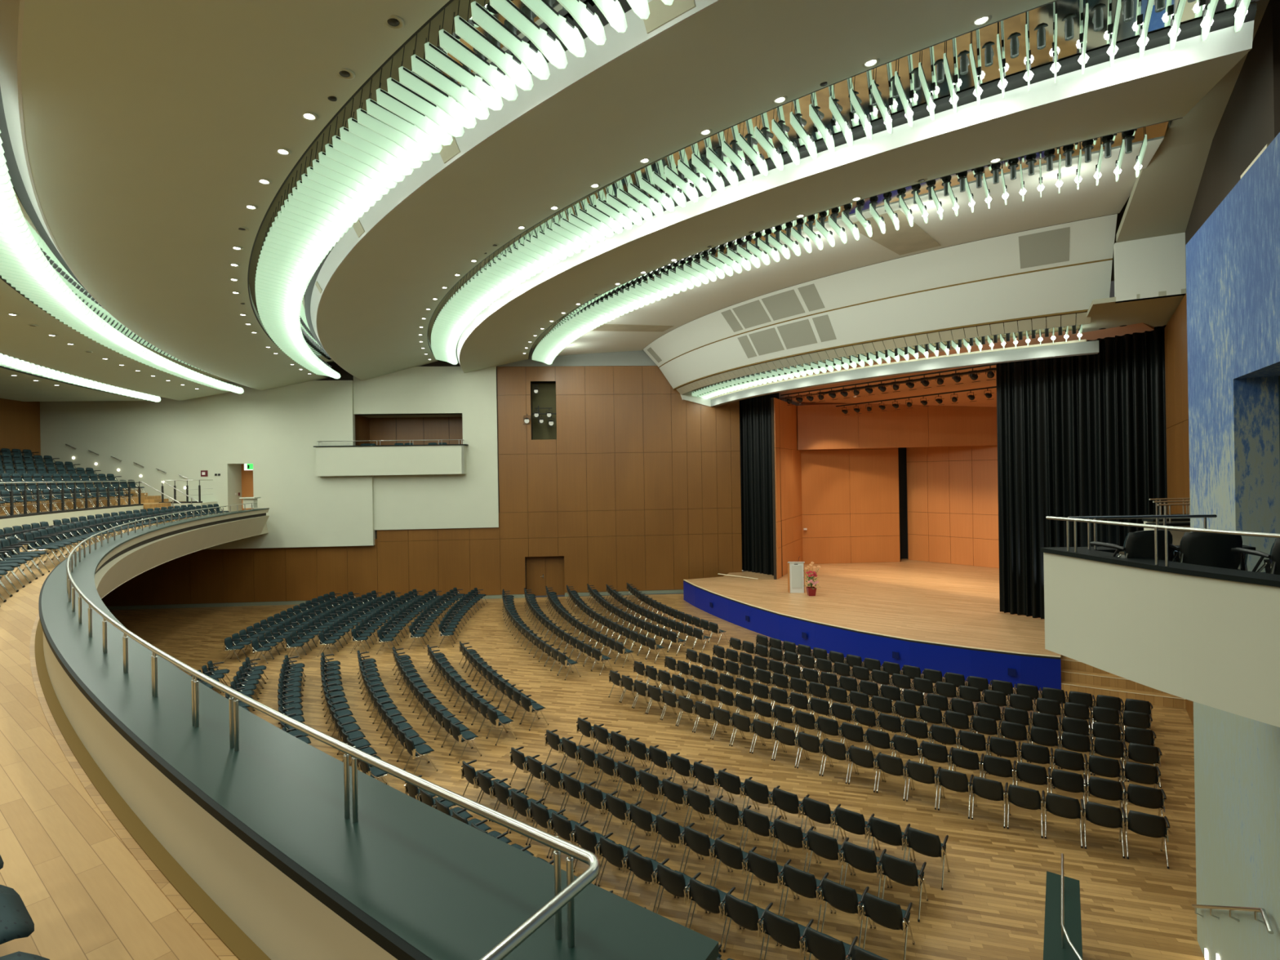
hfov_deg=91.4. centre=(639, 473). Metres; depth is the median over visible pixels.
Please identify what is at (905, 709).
chair
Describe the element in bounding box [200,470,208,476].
fire sign
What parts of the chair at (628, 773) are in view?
backrest, seat frame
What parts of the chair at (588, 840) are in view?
armrest, seat frame, backrest, seat, leg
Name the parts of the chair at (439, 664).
backrest, seat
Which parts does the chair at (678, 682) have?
backrest, seat frame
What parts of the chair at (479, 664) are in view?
backrest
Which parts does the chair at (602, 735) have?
seat frame, backrest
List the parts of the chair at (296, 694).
backrest, armrest, seat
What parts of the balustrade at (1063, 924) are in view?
post, rail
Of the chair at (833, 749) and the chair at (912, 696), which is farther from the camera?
the chair at (912, 696)
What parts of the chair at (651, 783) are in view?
seat frame, backrest, leg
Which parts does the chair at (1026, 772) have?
armrest, backrest, seat frame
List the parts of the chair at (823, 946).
armrest, backrest, seat frame, seat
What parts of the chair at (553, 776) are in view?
leg, seat frame, backrest, leg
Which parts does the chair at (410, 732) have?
seat frame, backrest, armrest, seat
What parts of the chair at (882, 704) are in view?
backrest, seat frame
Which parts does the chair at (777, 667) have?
backrest, seat frame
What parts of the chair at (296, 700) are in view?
backrest, armrest, seat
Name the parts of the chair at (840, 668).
seat frame, backrest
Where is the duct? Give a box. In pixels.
[717,573,758,579]
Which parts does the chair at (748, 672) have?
backrest, seat frame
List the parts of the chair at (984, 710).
backrest, seat frame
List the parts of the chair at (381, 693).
backrest, seat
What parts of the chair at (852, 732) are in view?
backrest, seat frame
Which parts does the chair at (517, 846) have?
armrest, seat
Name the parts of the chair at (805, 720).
backrest, seat frame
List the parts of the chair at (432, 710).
backrest, seat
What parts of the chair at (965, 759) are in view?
backrest, seat frame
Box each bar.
[531,384,555,422]
[780,363,995,395]
[835,386,996,406]
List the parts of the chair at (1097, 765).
armrest, seat frame, backrest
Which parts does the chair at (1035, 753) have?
backrest, seat frame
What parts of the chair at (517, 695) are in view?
backrest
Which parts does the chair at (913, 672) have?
backrest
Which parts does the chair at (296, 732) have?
backrest, seat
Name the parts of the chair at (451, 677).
backrest, seat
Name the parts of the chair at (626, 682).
backrest, seat frame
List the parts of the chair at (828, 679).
backrest, seat frame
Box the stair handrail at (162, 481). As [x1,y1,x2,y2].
[162,480,199,504]
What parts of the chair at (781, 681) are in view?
backrest, seat frame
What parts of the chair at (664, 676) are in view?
seat frame, backrest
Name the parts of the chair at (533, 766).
leg, seat frame, backrest, leg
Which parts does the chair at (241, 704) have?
seat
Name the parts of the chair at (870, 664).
backrest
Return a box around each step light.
[1204,948,1208,959]
[1216,953,1220,959]
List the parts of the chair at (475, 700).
backrest, seat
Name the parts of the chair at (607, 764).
leg, backrest, seat frame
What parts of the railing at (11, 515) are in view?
post, post, post, post, post, wire rail, wire rail, rail, rail, post, post, post, post, post, post, post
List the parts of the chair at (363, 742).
backrest, armrest, seat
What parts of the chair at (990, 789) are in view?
armrest, leg, backrest, seat frame, leg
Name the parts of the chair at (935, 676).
backrest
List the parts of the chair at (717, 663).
backrest, seat frame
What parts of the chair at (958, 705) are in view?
backrest, seat frame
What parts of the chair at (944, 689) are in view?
seat frame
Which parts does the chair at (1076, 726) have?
seat frame, backrest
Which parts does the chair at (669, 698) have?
backrest, seat frame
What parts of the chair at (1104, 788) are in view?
armrest, seat frame, backrest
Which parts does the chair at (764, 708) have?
backrest, seat frame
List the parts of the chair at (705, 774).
seat frame, backrest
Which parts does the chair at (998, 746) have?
armrest, backrest, seat frame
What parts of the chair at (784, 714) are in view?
backrest, seat frame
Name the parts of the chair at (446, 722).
backrest, seat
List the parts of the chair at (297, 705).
backrest, armrest, seat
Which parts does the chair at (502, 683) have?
backrest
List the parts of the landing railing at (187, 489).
post, post, rail, rail, post, post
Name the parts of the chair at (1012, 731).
backrest, seat frame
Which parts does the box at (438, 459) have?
rail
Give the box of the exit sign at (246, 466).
[244,463,253,470]
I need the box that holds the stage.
[683,558,1186,709]
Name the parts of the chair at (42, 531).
backrest, armrest, seat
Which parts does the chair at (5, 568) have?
leg, seat, leg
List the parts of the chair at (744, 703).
backrest, seat frame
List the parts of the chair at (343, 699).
backrest, seat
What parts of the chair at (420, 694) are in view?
backrest, seat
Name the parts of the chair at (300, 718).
backrest, armrest, seat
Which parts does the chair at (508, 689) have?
backrest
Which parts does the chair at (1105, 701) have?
seat frame, backrest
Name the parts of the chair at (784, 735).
backrest, seat frame, leg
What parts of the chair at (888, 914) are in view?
armrest, leg, backrest, seat frame, seat, leg, armrest, leg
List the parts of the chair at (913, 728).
backrest, seat frame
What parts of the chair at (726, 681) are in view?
backrest, seat frame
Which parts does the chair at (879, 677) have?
backrest, seat frame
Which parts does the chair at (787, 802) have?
backrest, seat frame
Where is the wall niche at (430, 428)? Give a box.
[355,413,462,445]
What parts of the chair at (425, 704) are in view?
backrest, seat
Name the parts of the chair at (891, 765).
leg, backrest, seat frame, leg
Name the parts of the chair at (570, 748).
leg, backrest, seat frame, leg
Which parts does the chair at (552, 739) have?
backrest, seat frame, leg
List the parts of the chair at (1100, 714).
seat frame, backrest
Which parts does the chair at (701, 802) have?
leg, backrest, seat frame, leg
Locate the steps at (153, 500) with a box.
[45,469,168,502]
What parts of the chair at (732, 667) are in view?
backrest, seat frame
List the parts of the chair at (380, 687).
backrest, seat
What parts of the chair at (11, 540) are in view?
backrest, armrest, seat, leg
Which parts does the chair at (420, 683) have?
backrest, seat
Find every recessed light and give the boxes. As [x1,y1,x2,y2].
[7,313,19,315]
[230,262,239,266]
[230,278,239,281]
[232,246,243,250]
[237,226,248,231]
[245,204,257,209]
[257,178,271,185]
[275,147,291,155]
[301,111,318,121]
[336,68,355,79]
[383,15,404,30]
[491,243,499,247]
[517,226,526,230]
[549,205,559,210]
[589,183,600,188]
[638,157,650,164]
[698,128,712,136]
[746,230,755,234]
[772,95,787,104]
[795,213,805,218]
[850,196,862,201]
[862,57,879,68]
[915,177,927,183]
[970,14,991,26]
[988,158,1002,164]
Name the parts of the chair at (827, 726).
backrest, seat frame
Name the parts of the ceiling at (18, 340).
edge trim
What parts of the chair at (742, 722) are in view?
backrest, seat frame, leg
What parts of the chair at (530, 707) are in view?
backrest, seat frame, leg, seat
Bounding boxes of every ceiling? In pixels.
[0,0,453,391]
[0,275,231,400]
[0,365,147,401]
[101,523,268,599]
[304,0,1058,380]
[455,3,1257,373]
[551,2,1224,344]
[557,136,1164,355]
[741,322,1154,407]
[1081,288,1186,333]
[1115,0,1269,242]
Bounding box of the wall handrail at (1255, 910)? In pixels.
[1191,904,1273,933]
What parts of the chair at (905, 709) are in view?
backrest, seat frame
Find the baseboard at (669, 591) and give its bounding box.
[106,589,683,609]
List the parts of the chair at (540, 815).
armrest, backrest, seat frame, seat, leg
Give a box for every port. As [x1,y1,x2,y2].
[327,96,337,101]
[820,81,826,86]
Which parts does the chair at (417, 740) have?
backrest, armrest, seat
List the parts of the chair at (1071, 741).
seat frame, backrest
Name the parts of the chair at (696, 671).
seat frame, backrest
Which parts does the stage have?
edge trim, panel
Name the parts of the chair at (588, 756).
leg, seat frame, backrest, leg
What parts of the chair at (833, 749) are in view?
leg, backrest, seat frame, leg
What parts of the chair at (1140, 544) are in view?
armrest, seat frame, backrest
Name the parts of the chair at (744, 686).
backrest, seat frame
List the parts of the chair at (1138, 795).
armrest, leg, seat frame, backrest, armrest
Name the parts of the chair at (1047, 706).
seat frame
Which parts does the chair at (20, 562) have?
armrest, seat, leg, leg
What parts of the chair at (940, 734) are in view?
backrest, seat frame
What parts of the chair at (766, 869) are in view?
leg, armrest, backrest, seat frame, seat, leg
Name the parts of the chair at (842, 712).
backrest, seat frame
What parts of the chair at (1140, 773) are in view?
armrest, seat frame, backrest, armrest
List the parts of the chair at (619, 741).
backrest, seat frame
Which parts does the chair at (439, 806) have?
backrest, seat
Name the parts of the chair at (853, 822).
armrest, leg, backrest, seat frame, seat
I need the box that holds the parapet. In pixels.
[29,507,718,959]
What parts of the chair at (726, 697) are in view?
backrest, seat frame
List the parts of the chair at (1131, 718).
seat frame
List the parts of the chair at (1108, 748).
armrest, seat frame, backrest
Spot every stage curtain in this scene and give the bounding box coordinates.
[739,392,782,576]
[995,324,1167,618]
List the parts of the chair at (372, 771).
backrest, seat frame, seat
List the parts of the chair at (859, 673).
backrest, seat frame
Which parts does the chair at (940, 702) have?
seat frame, backrest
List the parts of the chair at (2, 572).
seat, leg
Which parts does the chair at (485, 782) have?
armrest, seat frame, backrest, seat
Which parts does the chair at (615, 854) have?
leg, armrest, backrest, seat frame, seat, leg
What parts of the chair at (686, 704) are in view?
seat frame, backrest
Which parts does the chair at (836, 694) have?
seat frame, backrest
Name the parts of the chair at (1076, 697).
backrest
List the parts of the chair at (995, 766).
armrest, backrest, seat frame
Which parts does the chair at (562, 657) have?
backrest, seat frame, seat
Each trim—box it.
[496,346,657,366]
[591,324,674,331]
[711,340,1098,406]
[817,368,995,394]
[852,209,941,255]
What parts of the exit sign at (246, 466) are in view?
green panel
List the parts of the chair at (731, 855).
leg, armrest, seat frame, backrest, seat, leg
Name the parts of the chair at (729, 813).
leg, backrest, seat frame, leg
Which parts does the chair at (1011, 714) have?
backrest, seat frame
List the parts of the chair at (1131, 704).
seat frame, backrest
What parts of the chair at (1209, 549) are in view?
armrest, seat frame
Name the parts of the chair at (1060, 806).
armrest, leg, seat frame, backrest, leg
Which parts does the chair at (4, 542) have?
backrest, armrest, seat, leg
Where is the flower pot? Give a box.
[803,561,820,595]
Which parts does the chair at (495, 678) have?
backrest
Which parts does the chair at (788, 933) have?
leg, armrest, backrest, seat frame, seat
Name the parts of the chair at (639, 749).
seat frame, backrest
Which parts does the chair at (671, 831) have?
leg, armrest, seat frame, backrest, seat, leg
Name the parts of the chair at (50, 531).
backrest, armrest, seat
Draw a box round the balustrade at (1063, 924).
[1043,853,1082,959]
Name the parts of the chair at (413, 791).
backrest, seat frame, seat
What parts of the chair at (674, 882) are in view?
leg, armrest, seat frame, backrest, seat, leg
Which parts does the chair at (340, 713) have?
backrest, armrest, seat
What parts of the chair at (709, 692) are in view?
seat frame, backrest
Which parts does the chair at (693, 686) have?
seat frame, backrest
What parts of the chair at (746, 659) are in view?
seat frame, backrest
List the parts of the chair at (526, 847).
armrest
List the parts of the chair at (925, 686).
seat frame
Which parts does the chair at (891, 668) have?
backrest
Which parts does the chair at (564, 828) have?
armrest, backrest, seat frame, seat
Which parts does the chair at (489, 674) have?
backrest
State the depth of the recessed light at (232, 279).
15.52 m
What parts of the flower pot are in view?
stem, pot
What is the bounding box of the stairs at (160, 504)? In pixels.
[143,502,195,523]
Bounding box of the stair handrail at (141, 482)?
[141,481,181,517]
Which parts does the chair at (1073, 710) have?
seat frame, backrest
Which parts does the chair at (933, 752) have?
backrest, seat frame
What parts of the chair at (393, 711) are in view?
backrest, seat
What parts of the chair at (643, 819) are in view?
leg, armrest, backrest, seat frame, seat, leg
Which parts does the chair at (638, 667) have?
backrest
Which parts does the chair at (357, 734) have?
backrest, armrest, seat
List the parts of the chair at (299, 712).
backrest, armrest, seat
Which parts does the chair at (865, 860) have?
armrest, leg, backrest, seat frame, seat, leg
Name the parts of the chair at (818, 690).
backrest, seat frame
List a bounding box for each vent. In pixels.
[315,280,322,293]
[352,218,364,237]
[440,136,460,163]
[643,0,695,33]
[745,615,749,621]
[801,631,806,638]
[892,651,898,658]
[1007,667,1016,676]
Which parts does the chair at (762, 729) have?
backrest, seat frame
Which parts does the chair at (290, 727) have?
seat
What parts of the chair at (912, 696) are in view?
backrest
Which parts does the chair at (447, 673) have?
backrest, seat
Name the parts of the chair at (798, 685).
backrest, seat frame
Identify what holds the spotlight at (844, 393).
hanging from the bar at (976, 366)
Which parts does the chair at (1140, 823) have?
armrest, leg, seat frame, backrest, leg, leg, armrest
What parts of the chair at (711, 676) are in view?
seat frame, backrest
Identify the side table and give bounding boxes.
[239,497,260,508]
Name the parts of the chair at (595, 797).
leg, armrest, backrest, seat frame, seat, leg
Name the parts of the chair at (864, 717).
backrest, seat frame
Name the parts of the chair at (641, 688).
backrest, seat frame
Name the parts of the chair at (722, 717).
backrest, seat frame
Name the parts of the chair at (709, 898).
leg, armrest, seat frame, backrest, seat, leg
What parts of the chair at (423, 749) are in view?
backrest, armrest, seat frame, leg, seat, leg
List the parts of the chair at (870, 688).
backrest, seat frame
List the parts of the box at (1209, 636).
post, post, post, post, rail, post, rail, post, post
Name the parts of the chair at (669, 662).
seat frame, backrest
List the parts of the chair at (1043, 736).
backrest, seat frame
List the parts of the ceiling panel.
edge trim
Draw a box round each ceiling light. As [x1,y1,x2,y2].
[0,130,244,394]
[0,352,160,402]
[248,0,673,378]
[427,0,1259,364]
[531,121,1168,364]
[676,311,1090,399]
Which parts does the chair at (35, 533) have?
backrest, armrest, seat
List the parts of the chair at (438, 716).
backrest, seat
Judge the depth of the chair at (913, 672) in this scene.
17.47 m
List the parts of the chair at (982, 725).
backrest, seat frame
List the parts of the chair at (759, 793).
backrest, seat frame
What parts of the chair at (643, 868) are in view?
leg, armrest, seat frame, backrest, seat, leg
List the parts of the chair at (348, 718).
backrest, armrest, seat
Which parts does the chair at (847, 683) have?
backrest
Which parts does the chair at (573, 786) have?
leg, backrest, seat frame, seat, leg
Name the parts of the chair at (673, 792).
backrest, seat frame, leg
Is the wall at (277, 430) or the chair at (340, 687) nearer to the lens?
the chair at (340, 687)
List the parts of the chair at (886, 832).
armrest, leg, backrest, seat frame, seat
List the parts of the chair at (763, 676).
seat frame, backrest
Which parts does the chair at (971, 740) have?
backrest, seat frame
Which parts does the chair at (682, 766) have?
backrest, seat frame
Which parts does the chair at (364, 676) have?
backrest, seat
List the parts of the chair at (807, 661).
backrest, seat frame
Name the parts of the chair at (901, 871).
armrest, leg, backrest, seat frame, seat, leg, armrest, leg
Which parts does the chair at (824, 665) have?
backrest, seat frame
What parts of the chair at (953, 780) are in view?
armrest, leg, backrest, seat frame, leg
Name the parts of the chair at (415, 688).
backrest, seat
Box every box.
[313,439,468,476]
[1039,514,1279,727]
[1138,497,1190,545]
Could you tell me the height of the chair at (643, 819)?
0.797 m
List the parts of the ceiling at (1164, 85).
edge trim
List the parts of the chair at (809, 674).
backrest, seat frame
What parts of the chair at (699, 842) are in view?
leg, armrest, backrest, seat frame, seat, leg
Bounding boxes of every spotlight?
[523,413,530,424]
[533,385,538,394]
[533,408,538,417]
[546,408,552,417]
[547,416,555,426]
[785,395,791,405]
[795,393,803,404]
[806,391,815,402]
[817,390,823,401]
[828,388,838,399]
[840,386,849,398]
[841,405,848,415]
[853,385,860,396]
[853,404,862,413]
[865,383,875,395]
[866,404,872,413]
[878,381,888,393]
[879,401,887,411]
[892,379,900,391]
[892,400,900,409]
[905,398,912,408]
[906,377,916,390]
[920,375,931,388]
[920,396,929,406]
[935,373,945,386]
[936,394,944,404]
[950,392,958,403]
[951,370,963,384]
[967,391,976,401]
[968,368,978,382]
[985,365,995,380]
[985,388,994,399]
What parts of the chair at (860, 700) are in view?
backrest, seat frame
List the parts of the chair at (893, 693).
backrest, seat frame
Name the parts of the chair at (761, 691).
backrest, seat frame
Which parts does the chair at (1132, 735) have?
armrest, seat frame, backrest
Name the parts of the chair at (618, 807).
leg, armrest, backrest, seat frame, seat, leg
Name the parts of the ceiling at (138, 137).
edge trim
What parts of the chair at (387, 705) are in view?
backrest, seat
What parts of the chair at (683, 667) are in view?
backrest, seat frame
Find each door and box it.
[226,462,254,512]
[525,555,564,595]
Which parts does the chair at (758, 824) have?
leg, backrest, seat frame, seat, leg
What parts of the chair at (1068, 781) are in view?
armrest, seat frame, backrest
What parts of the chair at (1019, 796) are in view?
armrest, leg, backrest, seat frame, leg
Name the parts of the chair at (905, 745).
backrest, seat frame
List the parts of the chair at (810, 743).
leg, seat frame, backrest, leg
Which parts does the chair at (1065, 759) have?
backrest, seat frame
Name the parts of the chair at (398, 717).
backrest, seat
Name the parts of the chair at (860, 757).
leg, seat frame, backrest, leg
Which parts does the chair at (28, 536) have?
backrest, seat frame, armrest, seat, leg, leg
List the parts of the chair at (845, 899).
armrest, leg, backrest, seat frame, seat, leg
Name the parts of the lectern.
panel, panel, panel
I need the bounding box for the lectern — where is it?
[787,557,804,592]
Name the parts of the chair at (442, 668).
backrest, seat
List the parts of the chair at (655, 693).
backrest, seat frame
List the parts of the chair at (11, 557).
armrest, seat, leg, leg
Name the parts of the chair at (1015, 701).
backrest, seat frame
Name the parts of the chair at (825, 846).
leg, armrest, backrest, seat frame, seat, leg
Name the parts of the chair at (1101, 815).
armrest, leg, leg, seat frame, backrest, leg, leg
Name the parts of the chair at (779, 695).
backrest, seat frame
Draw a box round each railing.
[0,480,143,519]
[66,502,600,959]
[159,479,213,503]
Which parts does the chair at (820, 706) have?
backrest, seat frame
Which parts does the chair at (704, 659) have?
seat frame, backrest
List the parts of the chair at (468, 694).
backrest, seat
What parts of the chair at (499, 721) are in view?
backrest, seat frame, leg, seat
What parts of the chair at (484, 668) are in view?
backrest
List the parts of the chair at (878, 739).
backrest, seat frame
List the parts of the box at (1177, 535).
post, post, rail, post, rail, rail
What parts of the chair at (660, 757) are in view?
backrest, seat frame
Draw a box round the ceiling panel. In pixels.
[643,213,1117,406]
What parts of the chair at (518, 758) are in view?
leg, seat frame, backrest, leg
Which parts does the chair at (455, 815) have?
armrest, backrest, seat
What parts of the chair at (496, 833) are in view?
backrest, armrest, seat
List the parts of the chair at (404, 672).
backrest, seat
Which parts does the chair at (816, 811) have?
leg, backrest, seat frame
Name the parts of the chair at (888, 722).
backrest, seat frame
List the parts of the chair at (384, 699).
backrest, seat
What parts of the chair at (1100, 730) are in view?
seat frame, backrest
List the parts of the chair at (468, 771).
backrest, armrest, seat frame, seat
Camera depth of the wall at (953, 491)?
34.51 m
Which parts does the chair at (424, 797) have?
backrest, seat frame, seat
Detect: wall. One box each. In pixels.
[0,398,40,464]
[0,501,217,531]
[40,366,498,549]
[101,360,742,606]
[530,381,556,441]
[770,397,900,579]
[796,403,997,449]
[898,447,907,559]
[906,445,999,568]
[1113,232,1186,302]
[1164,0,1279,959]
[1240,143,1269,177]
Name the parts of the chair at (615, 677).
backrest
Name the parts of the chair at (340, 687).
backrest, seat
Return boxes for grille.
[647,346,662,362]
[720,309,742,332]
[732,299,771,328]
[737,335,756,358]
[748,327,784,355]
[761,289,804,320]
[777,319,817,349]
[797,284,824,311]
[812,314,836,342]
[1018,226,1070,268]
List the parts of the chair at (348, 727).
backrest, armrest, seat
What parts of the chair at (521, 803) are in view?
armrest, backrest, seat frame, seat, leg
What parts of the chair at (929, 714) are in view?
backrest, seat frame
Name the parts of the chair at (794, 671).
backrest, seat frame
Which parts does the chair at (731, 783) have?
backrest, seat frame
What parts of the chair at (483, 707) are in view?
backrest, seat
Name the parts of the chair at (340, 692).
backrest, armrest, seat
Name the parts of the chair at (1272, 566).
armrest, seat frame, backrest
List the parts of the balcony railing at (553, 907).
post, post, post, post, post, post, post, post, post, post, post, post, post, post, post, post, post, post, post, post, post, post, post, post, post, post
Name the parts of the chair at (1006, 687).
backrest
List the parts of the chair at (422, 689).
backrest, seat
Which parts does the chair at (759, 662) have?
backrest, seat frame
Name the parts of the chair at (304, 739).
seat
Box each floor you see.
[0,467,181,515]
[0,523,219,959]
[109,593,1204,959]
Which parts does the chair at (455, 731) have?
backrest, seat frame, leg, seat, leg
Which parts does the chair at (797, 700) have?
backrest, seat frame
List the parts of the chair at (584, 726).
seat frame, backrest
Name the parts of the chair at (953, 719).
backrest, seat frame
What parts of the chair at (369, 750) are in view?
backrest, armrest, seat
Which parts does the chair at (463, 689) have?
backrest, seat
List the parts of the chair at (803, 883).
leg, armrest, backrest, seat frame, seat, leg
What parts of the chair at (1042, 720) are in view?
backrest, seat frame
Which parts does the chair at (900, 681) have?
backrest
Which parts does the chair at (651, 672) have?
seat frame, backrest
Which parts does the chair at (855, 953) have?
armrest, backrest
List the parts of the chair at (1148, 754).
armrest, seat frame, backrest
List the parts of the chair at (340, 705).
backrest, armrest, seat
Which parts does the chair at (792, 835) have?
leg, armrest, backrest, seat frame, seat, leg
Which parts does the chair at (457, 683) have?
backrest, seat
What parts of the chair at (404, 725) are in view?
backrest, seat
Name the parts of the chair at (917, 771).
leg, backrest, seat frame, leg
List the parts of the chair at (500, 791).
armrest, backrest, seat frame, seat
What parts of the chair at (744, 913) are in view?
leg, armrest, backrest, seat frame, seat, leg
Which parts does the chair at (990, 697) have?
seat frame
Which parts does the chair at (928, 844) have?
armrest, leg, backrest, seat frame, seat, leg, armrest, leg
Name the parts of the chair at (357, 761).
armrest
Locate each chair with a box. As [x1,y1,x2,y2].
[0,538,43,580]
[0,542,37,582]
[0,547,31,586]
[0,551,24,591]
[0,554,17,595]
[0,569,12,601]
[0,575,5,607]
[0,854,4,869]
[0,884,34,944]
[0,951,49,959]
[6,536,49,577]
[22,532,60,570]
[31,530,66,568]
[38,528,71,564]
[45,527,78,562]
[225,693,249,706]
[277,682,301,699]
[277,688,302,724]
[277,693,302,728]
[277,700,303,728]
[278,706,304,724]
[280,712,304,732]
[280,720,307,737]
[281,727,311,743]
[320,676,343,709]
[322,682,345,716]
[323,688,347,719]
[324,693,350,725]
[327,700,353,731]
[330,706,356,737]
[333,713,360,753]
[337,721,365,755]
[341,728,371,762]
[346,737,377,766]
[352,746,386,782]
[358,754,390,786]
[362,672,384,704]
[364,677,386,710]
[366,682,390,716]
[368,688,393,723]
[372,693,397,730]
[376,700,401,737]
[380,706,407,744]
[385,712,413,751]
[390,720,418,758]
[396,726,429,769]
[401,668,423,699]
[403,734,437,774]
[404,673,427,706]
[404,775,436,799]
[408,678,431,711]
[412,684,436,717]
[417,689,442,724]
[417,788,456,808]
[422,695,446,731]
[427,701,453,739]
[433,797,472,820]
[434,707,460,739]
[436,660,457,690]
[440,665,462,696]
[440,714,472,750]
[444,669,466,701]
[448,673,471,706]
[448,720,481,763]
[450,808,491,832]
[453,678,476,712]
[458,684,483,718]
[460,760,495,802]
[464,688,489,724]
[471,694,497,731]
[471,819,511,843]
[475,660,497,690]
[475,768,515,821]
[478,700,508,738]
[480,664,502,696]
[485,669,507,701]
[485,706,516,745]
[491,673,514,706]
[491,777,533,831]
[492,831,533,855]
[497,678,521,712]
[504,683,528,718]
[509,746,546,793]
[509,787,547,844]
[511,688,540,724]
[519,693,548,730]
[521,844,552,865]
[525,754,563,803]
[528,798,568,857]
[542,763,582,810]
[544,729,579,771]
[549,808,591,863]
[557,651,580,679]
[560,736,595,779]
[561,772,602,823]
[573,820,620,884]
[576,716,608,751]
[577,743,614,787]
[582,781,623,835]
[591,724,626,758]
[595,751,634,796]
[597,832,646,897]
[604,791,647,846]
[608,670,635,702]
[608,730,644,766]
[615,760,654,802]
[620,675,647,707]
[624,844,675,911]
[627,737,663,773]
[627,800,672,858]
[632,660,658,687]
[633,680,661,713]
[637,768,677,814]
[644,665,671,692]
[646,684,675,719]
[647,745,684,782]
[653,811,700,871]
[654,857,706,927]
[657,669,684,696]
[660,777,702,827]
[661,689,691,725]
[663,655,687,679]
[668,752,706,791]
[671,674,697,701]
[676,660,702,686]
[676,695,707,732]
[681,822,729,885]
[684,679,713,707]
[684,786,728,838]
[686,871,741,951]
[689,664,714,687]
[691,760,730,799]
[693,701,724,738]
[697,652,720,673]
[700,684,729,712]
[703,668,728,691]
[711,656,735,681]
[711,706,743,746]
[711,795,755,847]
[711,834,761,900]
[715,768,756,811]
[715,944,733,959]
[716,688,745,715]
[718,673,743,695]
[721,886,777,959]
[724,660,748,680]
[730,712,763,752]
[734,677,759,702]
[734,693,763,721]
[738,652,756,680]
[739,664,763,695]
[740,804,786,859]
[742,777,783,821]
[744,846,795,915]
[751,682,777,705]
[751,719,784,759]
[752,655,771,685]
[752,698,782,729]
[755,668,779,695]
[760,902,817,959]
[768,659,791,689]
[768,687,796,710]
[770,785,812,828]
[771,672,796,697]
[771,815,817,871]
[772,704,802,733]
[773,724,807,768]
[780,858,832,931]
[784,663,808,693]
[788,692,817,719]
[789,676,814,711]
[793,710,824,738]
[795,731,831,775]
[799,654,821,671]
[800,794,844,838]
[801,667,822,698]
[802,919,850,959]
[804,826,852,884]
[807,681,834,715]
[808,697,839,727]
[815,657,839,678]
[816,715,848,748]
[818,872,871,946]
[819,671,840,702]
[821,737,857,783]
[827,686,854,721]
[830,702,859,725]
[832,662,857,692]
[832,804,876,848]
[838,675,861,707]
[839,721,873,754]
[840,837,888,897]
[847,745,883,791]
[848,690,877,721]
[848,936,888,959]
[851,665,871,697]
[853,707,882,731]
[858,680,879,714]
[860,886,915,959]
[862,657,884,687]
[864,728,897,757]
[866,813,912,860]
[870,669,893,697]
[870,695,895,727]
[875,751,911,800]
[876,712,907,737]
[879,684,902,719]
[879,848,928,922]
[881,661,902,692]
[890,673,915,702]
[891,733,924,764]
[893,700,920,737]
[901,664,922,691]
[902,688,928,722]
[902,718,932,759]
[903,823,949,889]
[904,759,942,809]
[911,677,937,694]
[917,705,946,744]
[919,740,952,769]
[921,668,944,696]
[924,693,950,724]
[928,724,960,766]
[933,681,958,698]
[936,766,974,818]
[943,671,967,687]
[943,710,973,750]
[949,697,976,733]
[949,746,983,777]
[957,685,982,702]
[957,729,989,773]
[966,675,991,691]
[969,773,1007,828]
[970,715,999,755]
[975,702,1003,733]
[980,753,1015,785]
[982,689,1008,707]
[986,735,1019,781]
[989,679,1015,708]
[998,720,1029,762]
[1001,706,1031,743]
[1004,782,1044,838]
[1007,693,1035,714]
[1013,683,1040,699]
[1013,760,1049,792]
[1017,742,1052,787]
[1027,725,1059,768]
[1029,711,1060,749]
[1033,697,1062,717]
[1039,687,1066,703]
[1041,790,1082,848]
[1048,767,1085,808]
[1050,747,1086,788]
[1057,731,1092,775]
[1058,716,1090,749]
[1061,702,1090,731]
[1065,690,1093,723]
[1080,798,1124,858]
[1083,773,1124,818]
[1084,753,1121,795]
[1088,706,1120,740]
[1088,720,1122,760]
[1089,529,1176,561]
[1089,736,1125,781]
[1092,694,1122,721]
[1118,710,1152,729]
[1119,725,1156,766]
[1119,760,1160,810]
[1120,698,1152,731]
[1120,781,1166,828]
[1120,807,1169,869]
[1122,742,1161,787]
[1168,531,1248,571]
[1231,537,1279,574]
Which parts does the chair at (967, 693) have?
seat frame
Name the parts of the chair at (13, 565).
seat, leg, leg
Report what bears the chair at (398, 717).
on the floor at (990, 904)
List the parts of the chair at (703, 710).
seat frame, backrest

